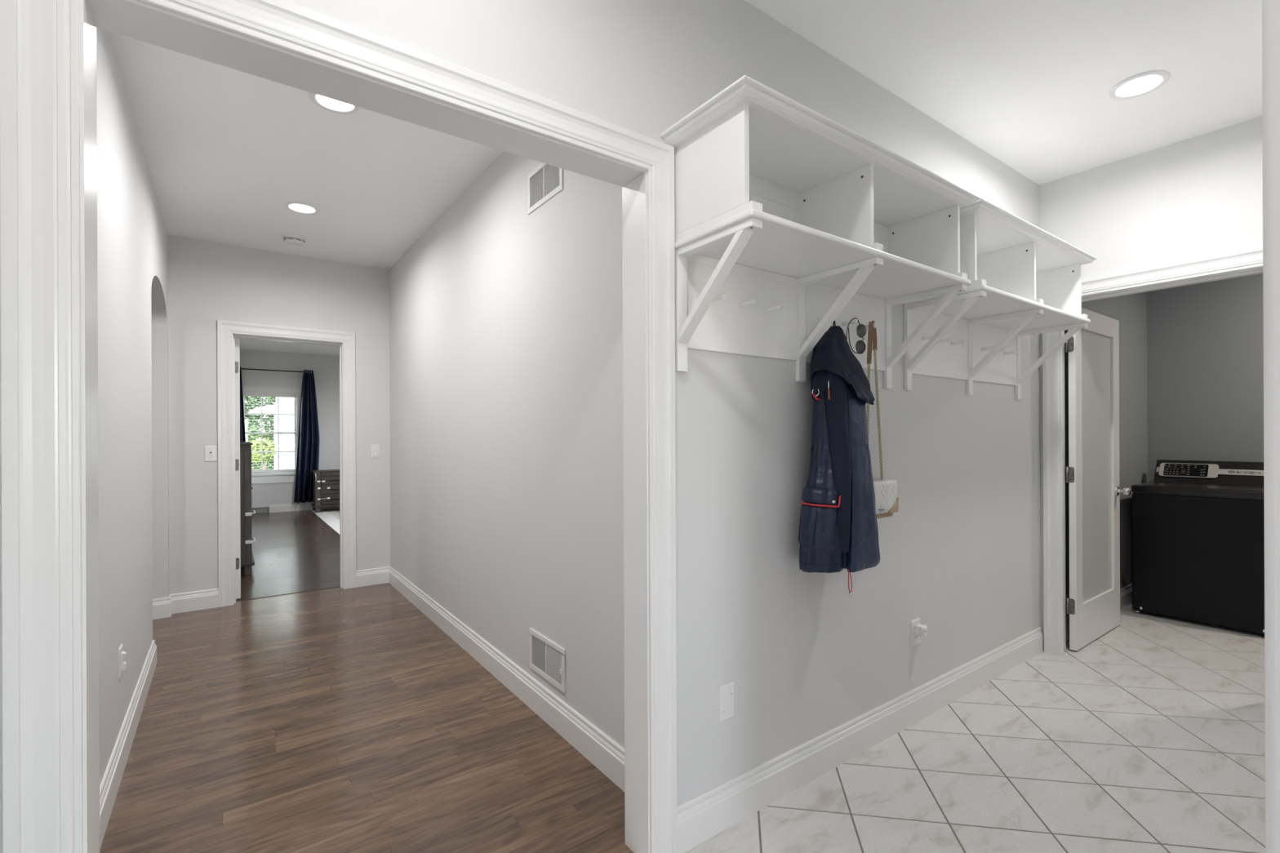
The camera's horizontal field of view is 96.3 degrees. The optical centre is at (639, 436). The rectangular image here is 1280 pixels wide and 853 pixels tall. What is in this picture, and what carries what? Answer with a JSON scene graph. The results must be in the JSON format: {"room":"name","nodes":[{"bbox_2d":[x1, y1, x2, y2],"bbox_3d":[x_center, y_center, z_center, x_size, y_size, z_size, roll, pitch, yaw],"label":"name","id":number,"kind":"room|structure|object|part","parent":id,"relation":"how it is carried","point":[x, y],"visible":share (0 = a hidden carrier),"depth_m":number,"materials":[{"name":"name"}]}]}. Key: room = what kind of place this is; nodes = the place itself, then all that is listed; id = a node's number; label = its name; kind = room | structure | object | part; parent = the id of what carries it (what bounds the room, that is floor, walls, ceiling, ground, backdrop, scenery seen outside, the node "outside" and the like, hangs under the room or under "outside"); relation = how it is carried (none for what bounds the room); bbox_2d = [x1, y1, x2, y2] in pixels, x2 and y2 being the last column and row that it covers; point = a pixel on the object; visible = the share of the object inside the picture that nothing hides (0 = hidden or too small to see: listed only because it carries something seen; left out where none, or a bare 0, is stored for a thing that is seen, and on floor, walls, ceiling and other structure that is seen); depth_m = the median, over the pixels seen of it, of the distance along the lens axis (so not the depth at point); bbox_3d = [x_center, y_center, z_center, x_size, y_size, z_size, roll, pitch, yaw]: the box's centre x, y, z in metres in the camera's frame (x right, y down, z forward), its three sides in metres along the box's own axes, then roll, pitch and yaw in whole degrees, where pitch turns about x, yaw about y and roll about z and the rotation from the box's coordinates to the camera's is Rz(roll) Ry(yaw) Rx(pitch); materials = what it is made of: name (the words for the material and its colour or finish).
{"room":"mudroom","nodes":[
{"label":"mudroom","id":0,"kind":"room"},
{"bbox_2d":[96,27,168,786],"bbox_3d":[-2.317,-0.089,2.524,0.130,2.730,3.864,0,0,-36],"label":"wall","id":1,"kind":"structure","parent":0,"point":[132,250],"depth_m":2.39,"materials":[{"name":"paint"}]},
{"bbox_2d":[118,644,126,679],"bbox_3d":[-2.003,0.871,2.220,0.018,0.115,0.070,0,0,-36],"label":"wall outlet","id":2,"kind":"object","parent":1,"relation":"attached to","point":[122,655],"visible":1,"depth_m":2.21,"materials":[{"name":"white plastic"}]},
{"bbox_3d":[-2.008,0.871,2.217,0.005,0.115,0.070,0,0,-36],"label":"plate","id":3,"kind":"part","parent":2,"relation":"part of","materials":[{"name":"white plastic"}]},
{"bbox_2d":[99,640,156,849],"bbox_3d":[-1.981,1.206,2.080,0.146,0.138,2.714,0,0,-36],"label":"baseboard","id":4,"kind":"structure","parent":1,"relation":"attached to","point":[110,784],"depth_m":2.19,"materials":[{"name":"paint"}]},
{"bbox_2d":[167,235,390,595],"bbox_3d":[-2.795,-0.087,4.637,7.300,2.730,0.120,0,0,-36],"label":"wall","id":5,"kind":"structure","parent":0,"point":[209,282],"depth_m":4.38,"materials":[{"name":"paint"}]},
{"bbox_2d":[152,588,218,619],"bbox_3d":[-3.298,1.211,4.133,0.416,0.138,0.102,0,0,-36],"label":"baseboard","id":6,"kind":"structure","parent":5,"relation":"attached to","point":[165,607],"depth_m":4.17,"materials":[{"name":"paint"}]},
{"bbox_2d":[204,445,217,462],"bbox_3d":[-3.194,0.132,4.264,0.076,0.116,0.016,0,0,-36],"label":"light switch","id":7,"kind":"object","parent":5,"relation":"attached to","point":[210,451],"visible":1,"depth_m":4.26,"materials":[{"name":"white plastic"}]},
{"bbox_2d":[235,337,240,599],"bbox_3d":[-3.385,0.255,4.743,0.751,2.032,0.117,0,0,43],"label":"door","id":8,"kind":"structure","parent":5,"relation":"in","point":[237,340],"depth_m":4.47,"materials":[{"name":"paint"}]},
{"bbox_2d":[217,320,355,607],"bbox_3d":[-2.820,0.204,4.618,0.935,2.148,0.159,0,0,-36],"label":"trim","id":9,"kind":"structure","parent":5,"relation":"attached to","point":[227,331],"depth_m":4.46,"materials":[{"name":"paint"}]},
{"bbox_2d":[235,585,340,601],"bbox_3d":[-2.841,1.276,4.654,0.744,0.004,0.040,0,0,-36],"label":"trim","id":10,"kind":"structure","parent":5,"relation":"attached to","point":[340,585],"depth_m":4.63,"materials":[{"name":"brown wood"}]},
{"bbox_2d":[370,444,380,458],"bbox_3d":[-2.275,0.131,4.928,0.075,0.121,0.015,0,0,-36],"label":"light switch","id":11,"kind":"object","parent":5,"relation":"attached to","point":[375,448],"visible":1,"depth_m":4.92,"materials":[{"name":"white plastic"}]},
{"bbox_2d":[240,348,339,512],"bbox_3d":[-5.287,-0.076,10.460,4.520,2.730,0.150,0,0,-36],"label":"wall","id":12,"kind":"structure","parent":0,"point":[326,368],"depth_m":9.90,"materials":[{"name":"paint"}]},
{"bbox_2d":[252,506,268,514],"bbox_3d":[-6.350,1.243,9.587,0.235,0.100,0.014,0,0,-36],"label":"air vent","id":13,"kind":"object","parent":12,"relation":"in","point":[263,508],"visible":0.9,"depth_m":9.60,"materials":[{"name":"grey metal"}]},
{"bbox_2d":[242,385,302,484],"bbox_3d":[-6.269,-0.017,9.723,1.055,1.630,0.195,0,0,-36],"label":"window","id":14,"kind":"structure","parent":12,"relation":"in","point":[263,477],"depth_m":9.75,"materials":[{"name":"paint"}]},
{"bbox_3d":[-6.318,-0.374,9.788,0.771,0.681,0.030,0,0,-36],"label":"sash","id":15,"kind":"part","parent":14,"relation":"part of","materials":[{"name":"paint"}]},
{"bbox_2d":[243,392,297,472],"bbox_3d":[-6.261,-0.053,9.712,0.765,1.321,0.054,0,0,-36],"label":"window blind","id":16,"kind":"object","parent":14,"relation":"attached to","point":[290,396],"visible":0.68,"depth_m":9.71,"materials":[{"name":"white plastic"}]},
{"bbox_3d":[-6.479,-0.046,9.526,0.002,1.300,0.002,0,0,-36],"label":"ladder cord","id":17,"kind":"part","parent":16,"relation":"part of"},
{"bbox_3d":[-6.264,-0.690,9.712,0.765,0.049,0.054,0,0,-36],"label":"head rail","id":18,"kind":"part","parent":16,"relation":"part of","materials":[{"name":"white plastic"}]},
{"bbox_3d":[-6.260,0.598,9.714,0.763,0.018,0.046,0,0,-36],"label":"rail","id":19,"kind":"part","parent":16,"relation":"part of","materials":[{"name":"white plastic"}]},
{"bbox_3d":[-6.016,-0.048,9.861,0.002,1.300,0.002,0,0,-36],"label":"ladder cord","id":20,"kind":"part","parent":16,"relation":"part of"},
{"bbox_3d":[-6.296,0.271,9.761,0.771,0.681,0.030,0,0,-36],"label":"sash","id":21,"kind":"part","parent":14,"relation":"part of","materials":[{"name":"paint"}]},
{"bbox_3d":[-6.233,-0.090,9.672,1.006,1.486,0.020,0,0,-36],"label":"casing","id":22,"kind":"part","parent":14,"relation":"part of","materials":[{"name":"paint"}]},
{"bbox_3d":[-6.231,0.646,9.674,1.055,0.030,0.075,0,0,-36],"label":"sill","id":23,"kind":"part","parent":14,"relation":"part of","materials":[{"name":"paint"}]},
{"bbox_2d":[240,368,312,373],"bbox_3d":[-6.233,-1.098,9.611,1.292,0.044,0.122,0,0,-36],"label":"curtain rod","id":24,"kind":"object","parent":12,"relation":"attached to","point":[241,368],"visible":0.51,"depth_m":9.62,"materials":[{"name":"black metal"}]},
{"bbox_2d":[240,366,245,442],"bbox_3d":[-6.549,0.003,9.324,0.302,2.294,0.111,0,0,-36],"label":"window curtain","id":25,"kind":"object","parent":24,"relation":"hanging from","point":[242,437],"visible":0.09,"depth_m":9.35,"materials":[{"name":"blue fabric"}]},
{"bbox_2d":[293,369,319,503],"bbox_3d":[-5.757,0.000,9.897,0.388,2.294,0.110,0,0,-36],"label":"window curtain","id":26,"kind":"object","parent":24,"relation":"hanging from","point":[308,452],"visible":0.95,"depth_m":9.90,"materials":[{"name":"blue fabric"}]},
{"bbox_2d":[269,502,324,512],"bbox_3d":[-4.864,1.218,10.659,3.410,0.138,0.016,0,0,-36],"label":"baseboard","id":27,"kind":"structure","parent":12,"relation":"attached to","point":[277,508],"depth_m":9.84,"materials":[{"name":"paint"}]},
{"bbox_2d":[389,151,624,748],"bbox_3d":[-1.004,-0.095,3.473,0.120,2.730,3.864,0,0,-36],"label":"wall","id":28,"kind":"structure","parent":0,"point":[506,322],"depth_m":2.79,"materials":[{"name":"paint"}]},
{"bbox_2d":[355,566,624,791],"bbox_3d":[-1.165,1.202,3.366,0.274,0.138,3.843,0,0,-36],"label":"baseboard","id":29,"kind":"structure","parent":28,"relation":"attached to","point":[606,755],"depth_m":2.75,"materials":[{"name":"paint"}]},
{"bbox_2d":[527,162,563,214],"bbox_3d":[-0.428,-1.136,2.560,0.007,0.186,0.345,0,0,-36],"label":"air vent","id":30,"kind":"object","parent":28,"relation":"in","point":[545,180],"visible":0.71,"depth_m":2.57,"materials":[{"name":"white plastic"}]},
{"bbox_2d":[528,627,565,693],"bbox_3d":[-0.423,0.995,2.557,0.018,0.186,0.345,0,0,-36],"label":"air vent","id":31,"kind":"object","parent":28,"relation":"in","point":[547,658],"visible":1,"depth_m":2.54,"materials":[{"name":"white plastic"}]},
{"bbox_2d":[0,0,1147,852],"bbox_3d":[1.398,-0.105,2.741,6.677,2.730,0.136,0,0,-36],"label":"wall","id":32,"kind":"structure","parent":0,"point":[805,658],"depth_m":2.05,"materials":[{"name":"paint"}]},
{"bbox_2d":[0,0,677,852],"bbox_3d":[-0.499,0.200,1.380,1.386,2.136,0.158,0,0,-36],"label":"trim","id":33,"kind":"structure","parent":32,"relation":"attached to","point":[49,297],"depth_m":1.03,"materials":[{"name":"paint"}]},
{"bbox_3d":[-0.540,0.201,1.436,1.386,2.136,0.020,0,0,-36],"label":"corridor casing","id":34,"kind":"part","parent":33,"relation":"part of","materials":[{"name":"paint"}]},
{"bbox_2d":[719,681,734,722],"bbox_3d":[0.284,0.866,1.866,0.068,0.115,0.007,0,0,-36],"label":"blank wall plate","id":35,"kind":"object","parent":32,"relation":"attached to","point":[726,692],"visible":1,"depth_m":1.86,"materials":[{"name":"white plastic"}]},
{"bbox_2d":[660,75,980,388],"bbox_3d":[0.680,-0.554,1.947,1.276,0.711,0.346,0,0,-36],"label":"wall shelf unit","id":36,"kind":"object","parent":32,"relation":"attached to","point":[790,222],"visible":0.94,"depth_m":1.88,"materials":[{"name":"paint"}]},
{"bbox_3d":[0.196,-0.744,1.630,0.018,0.266,0.294,0,0,-36],"label":"panel","id":37,"kind":"part","parent":36,"relation":"part of","materials":[{"name":"paint"}]},
{"bbox_3d":[0.213,-0.599,1.626,0.040,0.024,0.320,0,0,-36],"label":"foot rail","id":38,"kind":"part","parent":36,"relation":"part of","materials":[{"name":"paint"}]},
{"bbox_3d":[0.354,-0.554,1.914,0.526,0.027,0.002,0,0,-36],"label":"rail","id":39,"kind":"part","parent":36,"relation":"part of","materials":[{"name":"paint"}]},
{"bbox_3d":[0.355,-0.293,1.914,0.526,0.043,0.002,0,0,-36],"label":"rail","id":40,"kind":"part","parent":36,"relation":"part of","materials":[{"name":"paint"}]},
{"bbox_3d":[0.349,-0.848,1.911,0.559,0.060,0.002,0,0,-36],"label":"rail","id":41,"kind":"part","parent":36,"relation":"part of","materials":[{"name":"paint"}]},
{"bbox_3d":[0.581,-0.420,2.084,1.168,0.296,0.008,0,0,-36],"label":"panel","id":42,"kind":"part","parent":36,"relation":"part of","materials":[{"name":"paint"}]},
{"bbox_3d":[0.580,-0.734,2.084,1.136,0.290,0.008,0,0,-36],"label":"panel","id":43,"kind":"part","parent":36,"relation":"part of","materials":[{"name":"paint"}]},
{"bbox_3d":[0.678,-0.894,1.947,1.276,0.032,0.346,0,0,-36],"label":"crown molding","id":44,"kind":"part","parent":36,"relation":"part of","materials":[{"name":"paint"}]},
{"bbox_3d":[0.675,-0.579,1.953,1.192,0.020,0.330,0,0,-36],"label":"shelf","id":45,"kind":"part","parent":36,"relation":"part of","materials":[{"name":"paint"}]},
{"bbox_2d":[797,320,879,595],"bbox_3d":[0.714,0.048,2.052,0.404,0.994,0.187,0,0,-39],"label":"coat","id":46,"kind":"object","parent":36,"relation":"hanging from","point":[838,531],"visible":0.99,"depth_m":1.98,"materials":[{"name":"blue fabric"}]},
{"bbox_2d":[809,325,875,404],"bbox_3d":[0.743,-0.261,2.083,0.314,0.297,0.176,0,0,-36],"label":"hood","id":47,"kind":"object","parent":46,"relation":"attached to","point":[837,377],"depth_m":2.02,"materials":[{"name":"blue fabric"}]},
{"bbox_3d":[0.797,0.151,2.037,0.070,0.627,0.232,0,0,40],"label":"panel","id":48,"kind":"part","parent":46,"relation":"part of","materials":[{"name":"blue fabric"}]},
{"bbox_3d":[0.813,-0.556,2.245,0.526,0.027,0.002,0,0,-36],"label":"rail","id":49,"kind":"part","parent":36,"relation":"part of","materials":[{"name":"paint"}]},
{"bbox_3d":[0.814,-0.295,2.245,0.526,0.043,0.002,0,0,-36],"label":"rail","id":50,"kind":"part","parent":36,"relation":"part of","materials":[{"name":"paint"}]},
{"bbox_2d":[846,317,866,354],"bbox_3d":[0.825,-0.383,2.187,0.074,0.141,0.023,0,0,26],"label":"sunglasses","id":51,"kind":"object","parent":36,"relation":"hanging from","point":[861,330],"visible":0.94,"depth_m":2.18,"materials":[{"name":"grey plastic"}]},
{"bbox_3d":[0.672,-0.601,1.958,0.040,0.024,0.320,0,0,-36],"label":"foot rail","id":52,"kind":"part","parent":36,"relation":"part of","materials":[{"name":"paint"}]},
{"bbox_3d":[0.816,-0.850,2.249,0.559,0.060,0.002,0,0,-36],"label":"rail","id":53,"kind":"part","parent":36,"relation":"part of","materials":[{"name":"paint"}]},
{"bbox_2d":[866,320,898,518],"bbox_3d":[0.953,-0.064,2.294,0.197,0.785,0.069,0,0,-36],"label":"handbag","id":54,"kind":"object","parent":36,"relation":"hanging from","point":[886,501],"visible":0.69,"depth_m":2.27,"materials":[{"name":"beige leather"}]},
{"bbox_3d":[1.131,-0.748,2.306,0.018,0.266,0.294,0,0,-36],"label":"panel","id":55,"kind":"part","parent":36,"relation":"part of","materials":[{"name":"paint"}]},
{"bbox_3d":[1.131,-0.603,2.289,0.040,0.024,0.320,0,0,-36],"label":"foot rail","id":56,"kind":"part","parent":36,"relation":"part of","materials":[{"name":"paint"}]},
{"bbox_2d":[676,626,1043,852],"bbox_3d":[1.225,1.192,2.539,2.760,0.138,0.016,0,0,-36],"label":"baseboard","id":57,"kind":"structure","parent":32,"relation":"attached to","point":[708,814],"depth_m":2.18,"materials":[{"name":"paint"}]},
{"bbox_2d":[911,617,919,647],"bbox_3d":[1.227,0.873,2.547,0.074,0.114,0.008,0,0,-36],"label":"wall outlet","id":58,"kind":"object","parent":32,"relation":"attached to","point":[915,640],"visible":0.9,"depth_m":2.54,"materials":[{"name":"white plastic"}]},
{"bbox_2d":[914,626,918,640],"bbox_3d":[1.228,0.873,2.545,0.033,0.066,0.002,0,0,-36],"label":"receptacle","id":59,"kind":"object","parent":58,"relation":"attached to","point":[916,637],"depth_m":2.54,"materials":[{"name":"white plastic"}]},
{"bbox_2d":[915,623,927,637],"bbox_3d":[1.241,0.859,2.527,0.042,0.050,0.041,0,0,-36],"label":"plug","id":60,"kind":"object","parent":58,"relation":"attached to","point":[921,630],"visible":1,"depth_m":2.52,"materials":[{"name":"white plastic"}]},
{"bbox_2d":[902,198,1097,399],"bbox_3d":[1.727,-0.559,2.704,1.276,0.711,0.346,0,0,-36],"label":"wall shelf unit","id":61,"kind":"object","parent":32,"relation":"attached to","point":[1025,279],"visible":0.94,"depth_m":2.69,"materials":[{"name":"paint"}]},
{"bbox_3d":[1.402,-0.559,2.671,0.526,0.027,0.002,0,0,-36],"label":"rail","id":62,"kind":"part","parent":61,"relation":"part of","materials":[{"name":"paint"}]},
{"bbox_3d":[1.403,-0.298,2.671,0.526,0.043,0.002,0,0,-36],"label":"rail","id":63,"kind":"part","parent":61,"relation":"part of","materials":[{"name":"paint"}]},
{"bbox_3d":[1.629,-0.425,2.840,1.168,0.296,0.008,0,0,-36],"label":"panel","id":64,"kind":"part","parent":61,"relation":"part of","materials":[{"name":"paint"}]},
{"bbox_3d":[1.243,-0.748,2.387,0.018,0.266,0.294,0,0,-36],"label":"panel","id":65,"kind":"part","parent":61,"relation":"part of","materials":[{"name":"paint"}]},
{"bbox_3d":[1.260,-0.603,2.383,0.040,0.024,0.320,0,0,-36],"label":"foot rail","id":66,"kind":"part","parent":61,"relation":"part of","materials":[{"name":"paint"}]},
{"bbox_3d":[1.860,-0.560,3.002,0.526,0.027,0.002,0,0,-36],"label":"rail","id":67,"kind":"part","parent":61,"relation":"part of","materials":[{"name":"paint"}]},
{"bbox_3d":[1.861,-0.299,3.002,0.526,0.043,0.002,0,0,-36],"label":"rail","id":68,"kind":"part","parent":61,"relation":"part of","materials":[{"name":"paint"}]},
{"bbox_3d":[1.722,-0.584,2.710,1.192,0.020,0.330,0,0,-36],"label":"shelf","id":69,"kind":"part","parent":61,"relation":"part of","materials":[{"name":"paint"}]},
{"bbox_3d":[1.725,-0.898,2.704,1.276,0.032,0.346,0,0,-36],"label":"crown molding","id":70,"kind":"part","parent":61,"relation":"part of","materials":[{"name":"paint"}]},
{"bbox_3d":[1.719,-0.605,2.714,0.040,0.024,0.320,0,0,-36],"label":"foot rail","id":71,"kind":"part","parent":61,"relation":"part of","materials":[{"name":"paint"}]},
{"bbox_3d":[2.179,-0.752,3.062,0.018,0.266,0.294,0,0,-36],"label":"panel","id":72,"kind":"part","parent":61,"relation":"part of","materials":[{"name":"paint"}]},
{"bbox_3d":[2.178,-0.607,3.046,0.040,0.024,0.320,0,0,-36],"label":"foot rail","id":73,"kind":"part","parent":61,"relation":"part of","materials":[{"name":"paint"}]},
{"bbox_2d":[1065,307,1130,650],"bbox_3d":[2.828,0.242,3.559,0.798,2.004,0.178,0,0,-36],"label":"door","id":74,"kind":"structure","parent":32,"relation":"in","point":[1092,472],"depth_m":3.52,"materials":[{"name":"paint"}]},
{"bbox_3d":[2.827,0.177,3.558,0.580,1.638,0.006,0,0,-36],"label":"glass pane","id":75,"kind":"part","parent":74,"relation":"part of","materials":[{"name":"white glass"}]},
{"bbox_3d":[2.822,-0.699,3.558,0.572,0.122,0.035,0,0,-36],"label":"rail","id":76,"kind":"part","parent":74,"relation":"part of","materials":[{"name":"paint"}]},
{"bbox_3d":[2.830,1.118,3.558,0.572,0.252,0.035,0,0,-36],"label":"rail","id":77,"kind":"part","parent":74,"relation":"part of","materials":[{"name":"paint"}]},
{"bbox_3d":[3.132,0.357,3.713,0.066,0.066,0.072,0,0,-36],"label":"knob","id":78,"kind":"part","parent":74,"relation":"part of","materials":[{"name":"silver metal"}]},
{"bbox_2d":[1066,583,1132,640],"bbox_3d":[3.784,1.181,3.258,1.972,0.138,1.815,0,0,-36],"label":"baseboard","id":79,"kind":"structure","parent":32,"relation":"attached to","point":[1126,593],"depth_m":4.17,"materials":[{"name":"paint"}]},
{"bbox_2d":[99,510,1265,852],"bbox_3d":[-0.271,1.292,5.072,6.422,0.050,14.546,0,0,-36],"label":"floor","id":80,"kind":"structure","parent":0,"point":[334,720],"depth_m":2.28,"materials":[{"name":"brown wood"}]},
{"bbox_2d":[240,442,255,575],"bbox_3d":[-4.051,0.674,5.556,0.509,1.219,0.968,0,0,-36],"label":"dresser","id":81,"kind":"object","parent":80,"relation":"on","point":[247,561],"visible":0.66,"depth_m":5.28,"materials":[{"name":"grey wood"}]},
{"bbox_3d":[-3.798,0.667,5.181,0.366,1.051,0.012,0,0,-36],"label":"panel","id":82,"kind":"part","parent":81,"relation":"part of","materials":[{"name":"brown wood"}]},
{"bbox_3d":[-4.054,1.187,5.555,0.500,0.030,0.964,0,0,-36],"label":"molding","id":83,"kind":"part","parent":81,"relation":"part of","materials":[{"name":"brown wood"}]},
{"bbox_3d":[-3.633,0.711,5.312,0.055,1.141,0.050,0,0,-36],"label":"leg","id":84,"kind":"part","parent":81,"relation":"part of","materials":[{"name":"brown wood"}]},
{"bbox_2d":[311,507,339,534],"bbox_3d":[-3.751,1.278,9.290,2.410,0.008,3.420,0,0,-36],"label":"area rug","id":85,"kind":"object","parent":80,"relation":"on","point":[331,517],"visible":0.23,"depth_m":9.05,"materials":[{"name":"white carpet"}]},
{"bbox_2d":[311,469,339,512],"bbox_3d":[-4.946,0.933,10.137,1.472,0.692,0.418,0,0,-36],"label":"dresser","id":86,"kind":"object","parent":85,"relation":"on","point":[326,483],"visible":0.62,"depth_m":9.68,"materials":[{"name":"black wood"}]},
{"bbox_3d":[-5.405,0.944,9.613,0.075,0.674,0.060,0,0,-36],"label":"leg","id":87,"kind":"part","parent":86,"relation":"part of","materials":[{"name":"brown wood"}]},
{"bbox_3d":[-4.947,1.182,10.139,1.472,0.030,0.413,0,0,-36],"label":"molding","id":88,"kind":"part","parent":86,"relation":"part of","materials":[{"name":"brown wood"}]},
{"bbox_3d":[-5.104,1.072,9.810,0.628,0.158,0.032,0,0,-36],"label":"drawer","id":89,"kind":"part","parent":86,"relation":"part of","materials":[{"name":"brown wood"}]},
{"bbox_3d":[-5.105,0.905,9.810,0.628,0.148,0.032,0,0,-36],"label":"drawer","id":90,"kind":"part","parent":86,"relation":"part of","materials":[{"name":"brown wood"}]},
{"bbox_3d":[-5.106,0.752,9.810,0.628,0.130,0.032,0,0,-36],"label":"drawer","id":91,"kind":"part","parent":86,"relation":"part of","materials":[{"name":"brown wood"}]},
{"bbox_3d":[-5.106,0.642,9.810,0.628,0.062,0.032,0,0,-36],"label":"drawer","id":92,"kind":"part","parent":86,"relation":"part of","materials":[{"name":"brown wood"}]},
{"bbox_2d":[1131,459,1264,637],"bbox_3d":[3.955,0.716,3.973,0.711,1.066,0.688,0,0,-36],"label":"washing machine","id":93,"kind":"object","parent":80,"relation":"on","point":[1198,527],"visible":0.89,"depth_m":3.80,"materials":[{"name":"black metal"}]},
{"bbox_2d":[1164,465,1205,475],"bbox_3d":[4.024,0.250,4.236,0.040,0.066,0.220,0,0,-36],"label":"control panel","id":94,"kind":"object","parent":93,"relation":"attached to","point":[1169,469],"depth_m":4.23,"materials":[{"name":"grey plastic"}]},
{"bbox_3d":[4.028,0.251,4.232,0.052,0.087,0.240,0,0,-36],"label":"control panel","id":95,"kind":"part","parent":93,"relation":"part of","materials":[{"name":"black plastic"}]},
{"bbox_3d":[3.868,0.342,3.911,0.430,0.003,0.566,0,0,-36],"label":"lid","id":96,"kind":"part","parent":93,"relation":"part of","materials":[{"name":"black metal"}]},
{"bbox_2d":[109,0,1262,355],"bbox_3d":[-1.329,-1.518,4.306,9.300,0.120,14.770,0,0,-36],"label":"ceiling","id":97,"kind":"structure","parent":0,"point":[1028,83],"depth_m":2.58,"materials":[{"name":"paint"}]},
{"bbox_2d":[283,234,306,246],"bbox_3d":[-2.534,-1.430,4.203,0.144,0.046,0.144,0,0,-36],"label":"smoke detector","id":98,"kind":"object","parent":97,"relation":"attached to","point":[294,241],"visible":1,"depth_m":4.16,"materials":[{"name":"white plastic"}]},
{"bbox_2d":[284,201,319,214],"bbox_3d":[-2.153,-1.451,3.651,0.196,0.007,0.196,0,0,-36],"label":"recessed light","id":99,"kind":"object","parent":97,"relation":"in","point":[296,206],"visible":1,"depth_m":3.65,"materials":[{"name":"white plastic"}]},
{"bbox_2d":[309,92,359,114],"bbox_3d":[-1.324,-1.454,2.490,0.196,0.007,0.196,0,0,-36],"label":"recessed light","id":100,"kind":"object","parent":97,"relation":"in","point":[326,103],"visible":0.54,"depth_m":2.52,"materials":[{"name":"white plastic"}]},
{"bbox_2d":[1108,70,1170,99],"bbox_3d":[2.091,-1.469,2.404,0.196,0.007,0.196,0,0,-36],"label":"recessed light","id":101,"kind":"object","parent":97,"relation":"in","point":[1142,83],"visible":1,"depth_m":2.40,"materials":[{"name":"white plastic"}]},
{"bbox_2d":[1039,115,1262,650],"bbox_3d":[2.932,-0.112,2.656,0.105,2.730,2.071,0,0,-36],"label":"wall","id":102,"kind":"structure","parent":0,"point":[1200,196],"depth_m":2.92,"materials":[{"name":"paint"}]},
{"bbox_2d":[1042,245,1262,656],"bbox_3d":[2.683,0.192,2.981,0.130,2.126,0.972,0,0,-36],"label":"trim","id":103,"kind":"structure","parent":102,"relation":"attached to","point":[1246,262],"depth_m":3.28,"materials":[{"name":"paint"}]},
{"bbox_2d":[1146,273,1263,482],"bbox_3d":[4.662,-0.119,3.822,0.120,2.730,1.935,0,0,-36],"label":"wall","id":104,"kind":"structure","parent":0,"point":[1205,340],"depth_m":4.29,"materials":[{"name":"paint"}]},
{"bbox_2d":[1262,0,1279,852],"bbox_3d":[2.858,-0.111,0.295,2.780,2.730,3.131,0,0,-36],"label":"wall","id":105,"kind":"structure","parent":0,"point":[1270,8],"depth_m":0.74,"materials":[{"name":"paint"}]},
{"label":"outside","id":106,"kind":"structure","parent":0,"visible":0},
{"bbox_3d":[-13.495,1.699,22.105,32.000,0.050,28.350,0,0,-36],"label":"ground","id":107,"kind":"structure","parent":106,"visible":0},
{"bbox_2d":[244,417,271,470],"bbox_3d":[-9.877,0.556,13.832,1.667,2.216,1.382,0,0,-36],"label":"shrub","id":108,"kind":"object","parent":107,"relation":"on","point":[254,465],"visible":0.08,"depth_m":13.93,"materials":[{"name":"green plant"}]},
{"bbox_2d":[244,395,275,470],"bbox_3d":[-12.270,-1.277,19.009,3.485,5.897,2.813,0,0,-39],"label":"tree","id":109,"kind":"object","parent":107,"relation":"on","point":[266,426],"visible":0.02,"depth_m":18.28,"materials":[{"name":"green plant"}]},
{"bbox_2d":[248,404,275,468],"bbox_3d":[-10.486,0.386,16.480,1.260,2.550,1.198,0,0,-36],"label":"patio umbrella","id":110,"kind":"object","parent":107,"relation":"on","point":[264,409],"visible":0.26,"depth_m":16.09,"materials":[{"name":"white"}]},
{"bbox_2d":[250,436,275,470],"bbox_3d":[-8.378,0.837,12.693,0.607,1.639,0.503,0,0,-36],"label":"shrub","id":111,"kind":"object","parent":107,"relation":"on","point":[266,457],"visible":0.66,"depth_m":12.64,"materials":[{"name":"green plant"}]},
{"bbox_2d":[275,396,294,469],"bbox_3d":[-6.623,-0.130,10.698,0.275,3.550,0.300,0,0,-36],"label":"porch column","id":112,"kind":"structure","parent":107,"relation":"on","point":[285,444],"depth_m":10.59,"materials":[{"name":"white"}]}
]}

